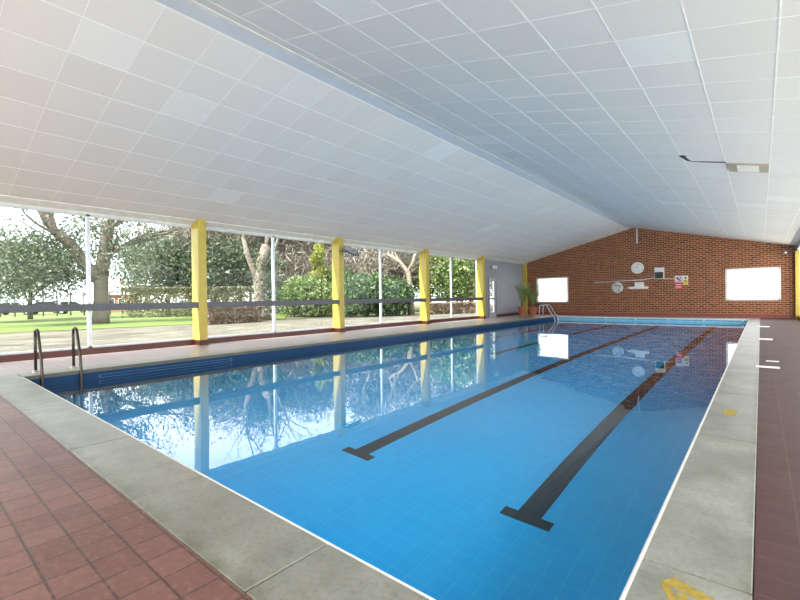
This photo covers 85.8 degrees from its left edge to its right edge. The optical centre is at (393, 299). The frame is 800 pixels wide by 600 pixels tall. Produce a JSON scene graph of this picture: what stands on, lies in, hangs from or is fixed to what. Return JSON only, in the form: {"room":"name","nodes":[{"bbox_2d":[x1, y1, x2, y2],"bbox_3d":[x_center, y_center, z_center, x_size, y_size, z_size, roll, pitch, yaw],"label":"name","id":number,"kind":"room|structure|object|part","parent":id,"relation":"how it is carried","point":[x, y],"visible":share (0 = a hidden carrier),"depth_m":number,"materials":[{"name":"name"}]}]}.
{"room":"indoor swimming pool","nodes":[
{"label":"indoor swimming pool","id":0,"kind":"room"},
{"bbox_2d":[0,202,522,362],"bbox_3d":[-1.853,-0.430,15.971,0.300,3.750,31.870,-1,0,41],"label":"wall","id":1,"kind":"structure","parent":0,"point":[507,274],"depth_m":14.97,"materials":[{"name":"white paint"}]},
{"bbox_2d":[0,204,197,354],"bbox_3d":[-6.941,-0.424,9.693,0.420,3.060,5.175,-1,0,41],"label":"window","id":2,"kind":"structure","parent":1,"relation":"in","point":[88,307],"depth_m":9.86,"materials":[{"name":"silver metal"}]},
{"bbox_3d":[-7.087,-1.933,9.793,0.070,0.040,5.175,-1,0,41],"label":"rail","id":3,"kind":"part","parent":2,"relation":"part of","materials":[{"name":"silver metal"}]},
{"bbox_3d":[-7.046,1.087,9.808,0.070,0.040,5.175,-1,0,41],"label":"rail","id":4,"kind":"part","parent":2,"relation":"part of","materials":[{"name":"silver metal"}]},
{"bbox_3d":[-6.822,0.167,9.602,0.130,0.155,4.935,-1,0,41],"label":"guard rail","id":5,"kind":"part","parent":2,"relation":"part of","materials":[{"name":"grey metal"}]},
{"bbox_2d":[0,195,526,263],"bbox_3d":[-1.732,-2.140,15.839,0.320,0.127,31.870,-1,0,41],"label":"trim","id":6,"kind":"structure","parent":1,"relation":"attached to","point":[3,198],"depth_m":11.40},
{"bbox_2d":[206,228,338,337],"bbox_3d":[-3.628,-0.489,13.571,0.420,3.060,5.025,-1,0,41],"label":"window","id":7,"kind":"structure","parent":1,"relation":"in","point":[273,303],"depth_m":13.60,"materials":[{"name":"silver metal"}]},
{"bbox_3d":[-3.775,-1.997,13.670,0.070,0.040,5.025,-1,0,41],"label":"rail","id":8,"kind":"part","parent":7,"relation":"part of","materials":[{"name":"silver metal"}]},
{"bbox_3d":[-3.733,1.022,13.685,0.070,0.040,5.025,-1,0,41],"label":"rail","id":9,"kind":"part","parent":7,"relation":"part of","materials":[{"name":"silver metal"}]},
{"bbox_3d":[-3.510,0.103,13.479,0.130,0.155,4.785,-1,0,41],"label":"guard rail","id":10,"kind":"part","parent":7,"relation":"part of","materials":[{"name":"grey metal"}]},
{"bbox_2d":[344,244,425,326],"bbox_3d":[-0.302,-0.553,17.465,0.420,3.060,5.220,-1,0,41],"label":"window","id":11,"kind":"structure","parent":1,"relation":"in","point":[380,300],"depth_m":17.45,"materials":[{"name":"silver metal"}]},
{"bbox_3d":[-0.448,-2.062,17.565,0.070,0.040,5.220,-1,0,41],"label":"rail","id":12,"kind":"part","parent":11,"relation":"part of","materials":[{"name":"silver metal"}]},
{"bbox_3d":[-0.407,0.958,17.580,0.070,0.040,5.220,-1,0,41],"label":"rail","id":13,"kind":"part","parent":11,"relation":"part of","materials":[{"name":"silver metal"}]},
{"bbox_3d":[-0.183,0.038,17.374,0.130,0.155,4.980,-1,0,41],"label":"guard rail","id":14,"kind":"part","parent":11,"relation":"part of","materials":[{"name":"grey metal"}]},
{"bbox_2d":[429,254,482,319],"bbox_3d":[3.069,-0.619,21.411,0.420,3.060,5.160,-1,0,41],"label":"window","id":15,"kind":"structure","parent":1,"relation":"in","point":[450,299],"depth_m":21.43,"materials":[{"name":"silver metal"}]},
{"bbox_3d":[2.923,-2.127,21.511,0.070,0.040,5.160,-1,0,41],"label":"rail","id":16,"kind":"part","parent":15,"relation":"part of","materials":[{"name":"silver metal"}]},
{"bbox_3d":[2.964,0.892,21.526,0.070,0.040,5.160,-1,0,41],"label":"rail","id":17,"kind":"part","parent":15,"relation":"part of","materials":[{"name":"silver metal"}]},
{"bbox_3d":[3.187,-0.027,21.320,0.130,0.155,4.920,-1,0,41],"label":"guard rail","id":18,"kind":"part","parent":15,"relation":"part of","materials":[{"name":"grey metal"}]},
{"bbox_2d":[488,277,496,317],"bbox_3d":[5.686,-0.151,24.688,0.156,2.300,0.970,-1,0,41],"label":"door","id":19,"kind":"structure","parent":1,"relation":"in","point":[490,314],"depth_m":24.78,"materials":[{"name":"grey paint"}]},
{"bbox_2d":[0,0,799,262],"bbox_3d":[3.160,-3.068,11.618,13.526,1.895,32.511,-1,0,41],"label":"ceiling","id":20,"kind":"structure","parent":0,"point":[142,106],"depth_m":7.24,"materials":[{"name":"tile"}]},
{"bbox_2d":[691,161,725,162],"bbox_3d":[6.189,-2.719,8.491,0.581,0.146,0.100,-1,0,41],"label":"conduit","id":21,"kind":"object","parent":20,"relation":"attached to","point":[691,161],"depth_m":8.47,"materials":[{"name":"grey metal"}]},
{"bbox_2d":[728,163,768,172],"bbox_3d":[6.921,-2.572,8.395,0.605,0.164,0.700,-1,0,41],"label":"ceiling light","id":22,"kind":"object","parent":20,"relation":"in","point":[733,167],"visible":1,"depth_m":8.34,"materials":[{"name":"white plastic"}]},
{"bbox_2d":[0,314,799,599],"bbox_3d":[3.182,1.249,11.632,13.370,0.300,32.370,-1,0,41],"label":"floor","id":23,"kind":"structure","parent":0,"point":[66,533],"depth_m":2.42,"materials":[{"name":"tile"}]},
{"bbox_2d":[191,219,208,345],"bbox_3d":[-5.226,-0.472,11.631,0.410,3.369,0.270,-1,0,41],"label":"column","id":24,"kind":"structure","parent":23,"relation":"on","point":[198,230],"depth_m":11.53,"materials":[{"name":"yellow paint"}]},
{"bbox_3d":[-5.166,1.142,11.607,0.310,0.140,0.270,-1,0,41],"label":"plate","id":25,"kind":"part","parent":24,"relation":"part of","materials":[{"name":"red tile"}]},
{"bbox_2d":[332,237,345,331],"bbox_3d":[-1.963,-0.535,15.452,0.410,3.369,0.270,-1,0,41],"label":"column","id":26,"kind":"structure","parent":23,"relation":"on","point":[338,244],"depth_m":15.35,"materials":[{"name":"yellow paint"}]},
{"bbox_3d":[-1.903,1.079,15.427,0.310,0.140,0.270,-1,0,41],"label":"plate","id":27,"kind":"part","parent":26,"relation":"part of","materials":[{"name":"red tile"}]},
{"bbox_2d":[339,247,358,255],"bbox_3d":[-1.538,-1.709,15.324,0.499,0.308,0.690,-1,0,26],"label":"floodlight","id":28,"kind":"object","parent":26,"relation":"attached to","point":[351,251],"visible":1,"depth_m":15.16,"materials":[{"name":"grey paint"}]},
{"bbox_2d":[0,316,759,599],"bbox_3d":[5.049,1.214,13.233,9.470,0.302,24.790,-1,0,41],"label":"coping","id":29,"kind":"object","parent":23,"relation":"on","point":[703,538],"visible":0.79,"depth_m":2.40,"materials":[{"name":"concrete"}]},
{"bbox_2d":[32,326,82,386],"bbox_3d":[-5.815,1.386,7.489,0.590,1.812,0.660,-1,0,41],"label":"pool ladder","id":30,"kind":"object","parent":29,"relation":"on","point":[36,336],"visible":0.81,"depth_m":7.43,"materials":[{"name":"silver metal"}]},
{"bbox_3d":[-5.986,1.389,7.280,0.524,1.812,0.045,-1,0,41],"label":"handrail","id":31,"kind":"part","parent":30,"relation":"part of","materials":[{"name":"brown metal"}]},
{"bbox_3d":[-5.635,1.382,7.691,0.524,1.812,0.045,-1,0,41],"label":"handrail","id":32,"kind":"part","parent":30,"relation":"part of","materials":[{"name":"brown metal"}]},
{"bbox_2d":[23,316,748,599],"bbox_3d":[5.069,1.091,13.242,8.678,0.060,23.936,-1,0,41],"label":"nosing","id":33,"kind":"structure","parent":29,"relation":"attached to","point":[641,556],"depth_m":4.93,"materials":[{"name":"tile"}]},
{"bbox_2d":[539,304,558,320],"bbox_3d":[8.746,1.134,24.180,0.970,1.752,0.660,-1,0,41],"label":"pool ladder","id":34,"kind":"object","parent":29,"relation":"on","point":[544,304],"visible":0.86,"depth_m":24.23,"materials":[{"name":"silver metal"}]},
{"bbox_2d":[660,577,714,599],"bbox_3d":[1.145,1.174,1.710,0.180,0.004,0.178,-1,0,-26],"label":"painted depth mark","id":35,"kind":"object","parent":29,"relation":"on","point":[673,582],"visible":1,"depth_m":1.74,"materials":[{"name":"yellow paint"}]},
{"bbox_2d":[721,409,736,414],"bbox_3d":[3.393,1.131,4.324,0.273,0.004,0.107,-1,0,-41],"label":"painted depth mark","id":36,"kind":"object","parent":29,"relation":"on","point":[728,411],"visible":1,"depth_m":4.32,"materials":[{"name":"yellow paint"}]},
{"bbox_2d":[30,317,747,386],"bbox_3d":[5.080,1.894,13.246,9.250,1.542,24.508,-1,0,41],"label":"basin","id":37,"kind":"object","parent":23,"relation":"in","point":[66,379],"visible":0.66,"depth_m":10.58,"materials":[{"name":"blue tile"}]},
{"bbox_3d":[-4.466,1.362,8.736,0.011,0.054,2.562,-1,0,41],"label":"recess frame","id":38,"kind":"part","parent":37,"relation":"part of","materials":[{"name":"blue tile"}]},
{"bbox_2d":[43,319,745,599],"bbox_3d":[5.071,1.265,13.243,8.690,0.001,23.948,-1,0,41],"label":"pool water","id":39,"kind":"object","parent":37,"relation":"in","point":[541,460],"visible":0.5,"depth_m":4.31,"materials":[{"name":"blue liquid"}]},
{"bbox_2d":[419,249,430,323],"bbox_3d":[1.427,-0.601,19.420,0.410,3.369,0.270,-1,0,41],"label":"column","id":40,"kind":"structure","parent":23,"relation":"on","point":[424,255],"depth_m":19.32,"materials":[{"name":"yellow paint"}]},
{"bbox_2d":[477,256,485,318],"bbox_3d":[4.779,-0.666,23.344,0.410,3.369,0.270,-1,0,41],"label":"column","id":41,"kind":"structure","parent":23,"relation":"on","point":[481,311],"depth_m":23.25,"materials":[{"name":"yellow paint"}]},
{"bbox_2d":[514,283,531,315],"bbox_3d":[7.925,-0.009,25.614,1.298,1.947,1.736,-1,0,-23],"label":"potted palm","id":42,"kind":"object","parent":23,"relation":"on","point":[522,309],"visible":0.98,"depth_m":25.61,"materials":[{"name":"plant"}]},
{"bbox_2d":[518,307,525,315],"bbox_3d":[7.717,0.686,25.775,0.518,0.560,0.518,-1,0,41],"label":"pot","id":43,"kind":"object","parent":42,"relation":"attached to","point":[521,310],"depth_m":25.60,"materials":[{"name":"ceramic"}]},
{"bbox_2d":[523,264,527,314],"bbox_3d":[8.548,-0.693,27.864,0.230,3.275,0.210,-1,0,41],"label":"column","id":44,"kind":"structure","parent":23,"relation":"on","point":[525,303],"depth_m":27.76,"materials":[{"name":"yellow paint"}]},
{"bbox_2d":[515,283,545,315],"bbox_3d":[8.185,-0.018,25.478,2.073,1.960,1.600,-1,0,41],"label":"potted palm","id":45,"kind":"object","parent":23,"relation":"on","point":[532,309],"visible":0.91,"depth_m":25.48,"materials":[{"name":"plant"}]},
{"bbox_2d":[528,306,536,315],"bbox_3d":[8.322,0.679,25.652,0.518,0.560,0.518,-1,0,41],"label":"pot","id":46,"kind":"object","parent":45,"relation":"attached to","point":[532,309],"depth_m":25.49,"materials":[{"name":"ceramic"}]},
{"bbox_2d":[756,365,779,368],"bbox_3d":[6.029,1.081,6.929,0.290,0.006,0.180,-1,0,41],"label":"tape strip","id":47,"kind":"object","parent":23,"relation":"on","point":[756,365],"visible":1,"depth_m":6.90,"materials":[{"name":"white plastic"}]},
{"bbox_2d":[795,247,799,318],"bbox_3d":[18.382,-0.773,19.462,0.300,3.252,0.210,-1,0,41],"label":"column","id":48,"kind":"structure","parent":23,"relation":"on","point":[797,262],"depth_m":19.44,"materials":[{"name":"yellow paint"}]},
{"bbox_2d":[784,247,798,253],"bbox_3d":[17.960,-2.217,19.409,0.533,0.254,0.361,-1,0,41],"label":"speaker","id":49,"kind":"object","parent":48,"relation":"attached to","point":[794,249],"visible":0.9,"depth_m":19.29},
{"bbox_2d":[527,228,794,314],"bbox_3d":[13.573,-1.479,23.901,13.470,5.150,0.250,-1,0,41],"label":"wall","id":50,"kind":"structure","parent":0,"point":[704,259],"depth_m":23.04,"materials":[{"name":"orange brick"}]},
{"bbox_2d":[156,0,633,228],"bbox_3d":[2.949,-3.772,11.814,0.300,0.054,31.870,-1,0,41],"label":"beam","id":51,"kind":"structure","parent":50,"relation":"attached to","point":[191,8],"depth_m":7.25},
{"bbox_2d":[536,277,568,302],"bbox_3d":[9.982,-0.616,26.932,1.980,1.570,0.225,-1,0,41],"label":"window","id":52,"kind":"structure","parent":50,"relation":"in","point":[537,279],"depth_m":26.82,"materials":[{"name":"white plastic"}]},
{"bbox_2d":[612,282,622,292],"bbox_3d":[12.692,-0.694,24.363,0.602,0.602,0.199,-1,0,40],"label":"wall clock","id":53,"kind":"object","parent":50,"relation":"hanging from","point":[619,287],"visible":1,"depth_m":24.34,"materials":[{"name":"grey plastic"}]},
{"bbox_2d":[595,277,654,282],"bbox_3d":[13.000,-1.113,24.205,3.141,0.214,0.044,-1,0,41],"label":"conduit","id":54,"kind":"object","parent":50,"relation":"attached to","point":[653,277],"visible":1,"depth_m":24.10,"materials":[{"name":"white paint"}]},
{"bbox_2d":[636,228,637,243],"bbox_3d":[13.449,-3.522,23.755,0.069,0.840,0.069,-1,0,41],"label":"pipe","id":55,"kind":"object","parent":50,"relation":"attached to","point":[636,228],"visible":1,"depth_m":23.73,"materials":[{"name":"white metal"}]},
{"bbox_2d":[631,262,643,273],"bbox_3d":[13.488,-1.762,23.767,0.629,0.629,0.056,-1,0,41],"label":"wall clock","id":56,"kind":"object","parent":50,"relation":"attached to","point":[637,267],"visible":1,"depth_m":23.75,"materials":[{"name":"white plastic"}]},
{"bbox_2d":[628,286,647,288],"bbox_3d":[13.416,-0.666,23.778,1.160,0.130,0.160,-1,0,41],"label":"wall shelf","id":57,"kind":"object","parent":50,"relation":"attached to","point":[640,287],"visible":1,"depth_m":23.59,"materials":[{"name":"white paint"}]},
{"bbox_2d":[635,282,643,286],"bbox_3d":[13.539,-0.855,23.677,0.440,0.240,0.110,-1,0,41],"label":"box","id":58,"kind":"object","parent":57,"relation":"on","point":[637,284],"visible":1,"depth_m":23.65,"materials":[{"name":"white plastic"}]},
{"bbox_2d":[654,267,663,278],"bbox_3d":[14.269,-1.430,23.076,0.440,0.600,0.100,-1,0,41],"label":"control box","id":59,"kind":"object","parent":50,"relation":"attached to","point":[659,272],"visible":1,"depth_m":23.03,"materials":[{"name":"white plastic"}]},
{"bbox_3d":[14.235,-1.319,23.050,0.380,0.340,0.012,-1,0,41],"label":"dark panel","id":60,"kind":"part","parent":59,"relation":"part of","materials":[{"name":"black plastic"}]},
{"bbox_3d":[14.238,-1.609,23.042,0.400,0.200,0.012,-1,0,41],"label":"white panel","id":61,"kind":"part","parent":59,"relation":"part of","materials":[{"name":"paint"}]},
{"bbox_2d":[528,312,795,318],"bbox_3d":[13.475,0.815,23.838,12.970,0.165,0.030,-1,0,41],"label":"baseboard","id":62,"kind":"structure","parent":50,"relation":"attached to","point":[537,313],"depth_m":22.70,"materials":[{"name":"red tile"}]},
{"bbox_2d":[675,283,682,288],"bbox_3d":[14.960,-0.729,22.553,0.340,0.345,0.015,-1,0,41],"label":"notice","id":63,"kind":"object","parent":50,"relation":"attached to","point":[677,285],"visible":1,"depth_m":22.54,"materials":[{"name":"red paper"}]},
{"bbox_2d":[675,276,682,281],"bbox_3d":[14.959,-1.091,22.548,0.350,0.350,0.015,-1,0,41],"label":"notice","id":64,"kind":"object","parent":50,"relation":"attached to","point":[677,278],"visible":1,"depth_m":22.54,"materials":[{"name":"white plastic"}]},
{"bbox_2d":[683,276,687,284],"bbox_3d":[15.184,-1.018,22.357,0.220,0.480,0.016,-1,0,41],"label":"notice","id":65,"kind":"object","parent":50,"relation":"attached to","point":[685,278],"visible":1,"depth_m":22.35,"materials":[{"name":"yellow plastic"}]},
{"bbox_2d":[725,267,780,300],"bbox_3d":[17.273,-0.753,20.703,2.040,1.560,0.225,-1,0,41],"label":"window","id":66,"kind":"structure","parent":50,"relation":"in","point":[778,268],"depth_m":20.56,"materials":[{"name":"white plastic"}]},
{"bbox_2d":[789,228,799,246],"bbox_3d":[7.939,-2.251,7.577,0.260,0.118,31.870,-1,0,41],"label":"trim","id":67,"kind":"structure","parent":50,"relation":"attached to","point":[796,240],"depth_m":17.44,"materials":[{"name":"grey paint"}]},
{"label":"outside","id":68,"kind":"structure","parent":0,"visible":0},
{"bbox_2d":[267,304,492,320],"bbox_3d":[-28.956,1.652,44.490,78.150,0.280,110.000,-1,0,41],"label":"ground","id":69,"kind":"structure","parent":68,"point":[415,305],"depth_m":33.29,"materials":[{"name":"green plant"}]},
{"bbox_2d":[0,227,51,304],"bbox_3d":[-26.774,-1.732,28.742,6.774,6.758,7.539,-1,0,-8],"label":"tree","id":70,"kind":"object","parent":69,"relation":"on","point":[30,287],"visible":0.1,"depth_m":29.82,"materials":[{"name":"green plant"}]},
{"bbox_2d":[2,241,91,318],"bbox_3d":[-28.207,-1.453,33.431,6.970,6.193,7.706,-1,0,40],"label":"tree","id":71,"kind":"object","parent":69,"relation":"on","point":[29,314],"visible":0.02,"depth_m":33.51,"materials":[{"name":"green plant"}]},
{"bbox_2d":[0,207,207,323],"bbox_3d":[-18.521,-4.867,25.624,15.742,12.870,8.498,-1,0,-29],"label":"tree","id":72,"kind":"object","parent":69,"relation":"on","point":[51,267],"visible":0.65,"depth_m":24.95,"materials":[{"name":"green plant"}]},
{"bbox_2d":[98,222,169,309],"bbox_3d":[-28.814,-3.880,52.668,11.928,10.878,15.816,-1,0,-22],"label":"bare tree","id":73,"kind":"object","parent":69,"relation":"on","point":[129,222],"visible":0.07,"depth_m":49.58,"materials":[{"name":"green plant"}]},
{"bbox_2d":[0,308,286,333],"bbox_3d":[-36.146,1.659,33.534,51.450,0.070,64.000,-1,0,41],"label":"lawn","id":74,"kind":"structure","parent":69,"relation":"on","point":[49,321],"depth_m":27.99,"materials":[{"name":"green plant"}]},
{"bbox_2d":[1,302,27,314],"bbox_3d":[-40.846,0.917,46.644,4.180,1.450,1.720,-1,0,-17],"label":"car","id":75,"kind":"object","parent":74,"relation":"on","point":[4,303],"visible":0.19,"depth_m":46.01,"materials":[{"name":"paint"}]},
{"bbox_2d":[27,301,67,314],"bbox_3d":[-37.521,0.871,46.819,4.180,1.450,1.720,-1,0,-28],"label":"car","id":76,"kind":"object","parent":74,"relation":"on","point":[35,303],"visible":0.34,"depth_m":46.22,"materials":[{"name":"paint"}]},
{"bbox_2d":[0,292,132,316],"bbox_3d":[-31.771,0.449,40.704,13.038,2.400,0.136,-1,0,-20],"label":"fence","id":77,"kind":"object","parent":74,"relation":"on","point":[57,292],"visible":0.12,"depth_m":41.07,"materials":[{"name":"brown metal"}]},
{"bbox_3d":[-27.725,0.386,42.160,0.100,2.400,0.100,-1,0,41],"label":"post","id":78,"kind":"part","parent":77,"relation":"part of","materials":[{"name":"wood"}]},
{"bbox_2d":[54,301,85,312],"bbox_3d":[-39.610,0.870,52.790,4.180,1.450,1.720,-1,0,-34],"label":"car","id":79,"kind":"object","parent":74,"relation":"on","point":[66,302],"visible":0.12,"depth_m":52.21,"materials":[{"name":"paint"}]},
{"bbox_2d":[109,278,137,311],"bbox_3d":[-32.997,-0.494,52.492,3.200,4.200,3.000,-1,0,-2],"label":"house","id":80,"kind":"structure","parent":74,"relation":"on","point":[114,299],"depth_m":51.34,"materials":[{"name":"orange brick"}]},
{"bbox_2d":[112,226,207,314],"bbox_3d":[-21.451,-2.861,40.453,9.365,8.752,9.404,-1,0,-7],"label":"tree","id":81,"kind":"object","parent":69,"relation":"on","point":[167,262],"visible":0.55,"depth_m":39.17,"materials":[{"name":"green plant"}]},
{"bbox_2d":[124,225,208,310],"bbox_3d":[-25.215,-5.162,51.698,12.818,13.360,15.339,-1,0,-3],"label":"bare tree","id":82,"kind":"object","parent":69,"relation":"on","point":[163,225],"visible":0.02,"depth_m":48.55,"materials":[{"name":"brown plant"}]},
{"bbox_2d":[133,223,236,252],"bbox_3d":[-18.771,-4.843,45.589,12.878,12.598,14.622,-1,0,36],"label":"bare tree","id":83,"kind":"object","parent":69,"relation":"on","point":[141,223],"visible":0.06,"depth_m":43.08,"materials":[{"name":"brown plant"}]},
{"bbox_2d":[120,286,251,317],"bbox_3d":[-16.798,0.169,35.450,9.937,2.664,1.952,-1,0,-7],"label":"hedge","id":84,"kind":"object","parent":69,"relation":"on","point":[233,289],"visible":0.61,"depth_m":34.86,"materials":[{"name":"green plant"}]},
{"bbox_2d":[164,250,251,311],"bbox_3d":[-18.295,-1.907,43.150,9.448,6.735,9.864,-1,0,41],"label":"bare tree","id":85,"kind":"object","parent":69,"relation":"on","point":[232,250],"visible":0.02,"depth_m":41.42,"materials":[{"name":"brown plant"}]},
{"bbox_2d":[166,233,269,301],"bbox_3d":[-15.089,-2.512,39.490,10.023,7.893,8.290,-1,0,33],"label":"tree","id":86,"kind":"object","parent":69,"relation":"on","point":[226,278],"visible":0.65,"depth_m":37.62,"materials":[{"name":"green plant"}]},
{"bbox_2d":[149,225,286,299],"bbox_3d":[-15.381,-4.878,41.692,13.232,12.627,14.490,-1,0,-6],"label":"bare tree","id":87,"kind":"object","parent":69,"relation":"on","point":[187,232],"visible":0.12,"depth_m":37.85,"materials":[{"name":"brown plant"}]},
{"bbox_2d":[190,231,300,259],"bbox_3d":[-15.519,-4.602,44.618,15.255,12.035,15.378,-1,0,13],"label":"bare tree","id":88,"kind":"object","parent":69,"relation":"on","point":[258,237],"visible":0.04,"depth_m":40.68,"materials":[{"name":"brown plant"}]},
{"bbox_2d":[241,234,286,319],"bbox_3d":[-7.388,-3.830,27.975,5.128,10.442,6.372,-1,0,38],"label":"tree","id":89,"kind":"object","parent":69,"relation":"on","point":[260,274],"visible":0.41,"depth_m":27.43,"materials":[{"name":"grey plant"}]},
{"bbox_2d":[225,246,311,312],"bbox_3d":[-11.400,-2.149,41.400,9.717,7.049,10.363,-1,0,41],"label":"bare tree","id":90,"kind":"object","parent":69,"relation":"on","point":[277,246],"visible":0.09,"depth_m":39.59,"materials":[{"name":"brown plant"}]},
{"bbox_2d":[219,233,330,284],"bbox_3d":[-11.012,-4.906,44.338,13.458,12.525,14.852,-1,0,-8],"label":"bare tree","id":91,"kind":"object","parent":69,"relation":"on","point":[303,242],"visible":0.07,"depth_m":41.43,"materials":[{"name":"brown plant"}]},
{"bbox_2d":[269,284,291,314],"bbox_3d":[-9.072,-0.040,37.123,3.284,2.835,3.031,-1,0,32],"label":"bush","id":92,"kind":"object","parent":69,"relation":"on","point":[278,289],"visible":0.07,"depth_m":36.75,"materials":[{"name":"green plant"}]},
{"bbox_2d":[235,240,330,311],"bbox_3d":[-8.676,-2.192,40.034,11.549,7.073,8.794,-1,0,12],"label":"bare tree","id":93,"kind":"object","parent":69,"relation":"on","point":[291,269],"visible":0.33,"depth_m":38.01,"materials":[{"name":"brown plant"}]},
{"bbox_2d":[240,239,345,260],"bbox_3d":[-10.430,-4.998,47.728,13.826,12.674,14.249,-1,0,-24],"label":"bare tree","id":94,"kind":"object","parent":69,"relation":"on","point":[279,239],"visible":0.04,"depth_m":44.17,"materials":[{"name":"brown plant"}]},
{"bbox_2d":[277,274,332,316],"bbox_3d":[-6.295,-0.261,32.459,4.838,3.374,5.061,-1,0,-27],"label":"bush","id":95,"kind":"object","parent":69,"relation":"on","point":[309,288],"visible":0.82,"depth_m":31.46,"materials":[{"name":"green plant"}]},
{"bbox_2d":[308,243,332,314],"bbox_3d":[-6.036,-1.728,35.049,2.215,6.271,2.253,-1,0,41],"label":"tree","id":96,"kind":"object","parent":69,"relation":"on","point":[319,252],"visible":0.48,"depth_m":34.76,"materials":[{"name":"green plant"}]},
{"bbox_2d":[280,239,394,307],"bbox_3d":[-4.263,-5.072,46.494,16.081,12.650,13.417,-1,0,-12],"label":"bare tree","id":97,"kind":"object","parent":69,"relation":"on","point":[307,245],"visible":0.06,"depth_m":42.33,"materials":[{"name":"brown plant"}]},
{"bbox_2d":[288,246,389,294],"bbox_3d":[-5.229,-2.535,39.884,10.164,7.668,9.458,-1,0,-11],"label":"bare tree","id":98,"kind":"object","parent":69,"relation":"on","point":[326,257],"visible":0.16,"depth_m":38.39,"materials":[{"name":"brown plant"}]},
{"bbox_2d":[323,267,362,314],"bbox_3d":[-3.912,-0.753,35.556,4.128,4.195,3.534,-1,0,-14],"label":"rhododendron","id":99,"kind":"object","parent":69,"relation":"on","point":[345,271],"visible":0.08,"depth_m":35.03,"materials":[{"name":"green plant"}]},
{"bbox_2d":[286,241,411,267],"bbox_3d":[-2.361,-4.505,43.857,15.639,11.508,14.529,-1,0,34],"label":"bare tree","id":100,"kind":"object","parent":69,"relation":"on","point":[327,245],"visible":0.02,"depth_m":41.16,"materials":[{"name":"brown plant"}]},
{"bbox_2d":[329,271,399,316],"bbox_3d":[-2.084,-0.329,31.107,5.140,3.540,4.451,-1,0,-11],"label":"rhododendron","id":101,"kind":"object","parent":69,"relation":"on","point":[358,289],"visible":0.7,"depth_m":30.27,"materials":[{"name":"green plant"}]},
{"bbox_2d":[326,247,411,278],"bbox_3d":[-2.701,-2.488,38.838,8.558,7.650,10.032,-1,0,37],"label":"bare tree","id":102,"kind":"object","parent":69,"relation":"on","point":[359,269],"visible":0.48,"depth_m":37.94,"materials":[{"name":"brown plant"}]},
{"bbox_2d":[347,247,417,284],"bbox_3d":[-0.458,-2.606,41.732,10.066,7.656,9.639,-1,0,21],"label":"bare tree","id":103,"kind":"object","parent":69,"relation":"on","point":[401,268],"visible":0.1,"depth_m":39.82,"materials":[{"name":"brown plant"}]},
{"bbox_2d":[349,246,418,258],"bbox_3d":[1.419,-5.656,47.682,17.971,13.650,13.142,-1,0,22],"label":"bare tree","id":104,"kind":"object","parent":69,"relation":"on","point":[349,246],"visible":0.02,"depth_m":50.11,"materials":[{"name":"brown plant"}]},
{"bbox_2d":[372,277,417,315],"bbox_3d":[-0.122,-0.144,32.097,3.828,3.166,4.579,-1,0,34],"label":"rhododendron","id":105,"kind":"object","parent":69,"relation":"on","point":[404,292],"visible":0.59,"depth_m":31.25,"materials":[{"name":"green plant"}]},
{"bbox_2d":[367,251,449,297],"bbox_3d":[1.445,-2.366,40.794,9.454,7.139,9.879,-1,0,-34],"label":"bare tree","id":106,"kind":"object","parent":69,"relation":"on","point":[403,275],"visible":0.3,"depth_m":39.27,"materials":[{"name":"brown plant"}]},
{"bbox_2d":[403,252,492,302],"bbox_3d":[5.195,-2.610,40.611,8.523,7.525,8.866,-1,0,-3],"label":"tree","id":107,"kind":"object","parent":69,"relation":"on","point":[444,286],"visible":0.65,"depth_m":38.67,"materials":[{"name":"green plant"}]},
{"bbox_2d":[430,301,475,314],"bbox_3d":[4.907,0.655,34.087,5.538,1.094,1.303,-1,0,-26],"label":"hedge","id":108,"kind":"object","parent":69,"relation":"on","point":[443,307],"visible":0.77,"depth_m":33.50,"materials":[{"name":"brown plant"}]},
{"bbox_2d":[452,260,492,301],"bbox_3d":[8.368,-2.976,43.102,7.899,8.146,8.503,-1,0,-29],"label":"tree","id":109,"kind":"object","parent":69,"relation":"on","point":[471,265],"visible":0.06,"depth_m":40.80,"materials":[{"name":"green plant"}]},
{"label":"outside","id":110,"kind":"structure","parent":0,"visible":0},
{"bbox_2d":[0,312,475,352],"bbox_3d":[-9.828,1.391,17.625,14.140,0.050,54.000,-1,0,41],"label":"path","id":111,"kind":"structure","parent":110,"point":[22,341],"depth_m":18.36,"materials":[{"name":"beige concrete"}]},
{"bbox_2d":[207,306,262,324],"bbox_3d":[-9.215,0.844,24.539,1.348,1.149,3.472,-1,0,41],"label":"hedge","id":112,"kind":"object","parent":111,"relation":"on","point":[215,315],"visible":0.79,"depth_m":24.13,"materials":[{"name":"brown plant"}]},
{"bbox_2d":[387,251,415,314],"bbox_3d":[-0.759,-3.236,33.438,4.042,8.997,3.495,-1,0,-29],"label":"tree","id":113,"kind":"object","parent":111,"relation":"on","point":[411,311],"visible":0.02,"depth_m":32.86,"materials":[{"name":"brown plant"}]}
]}

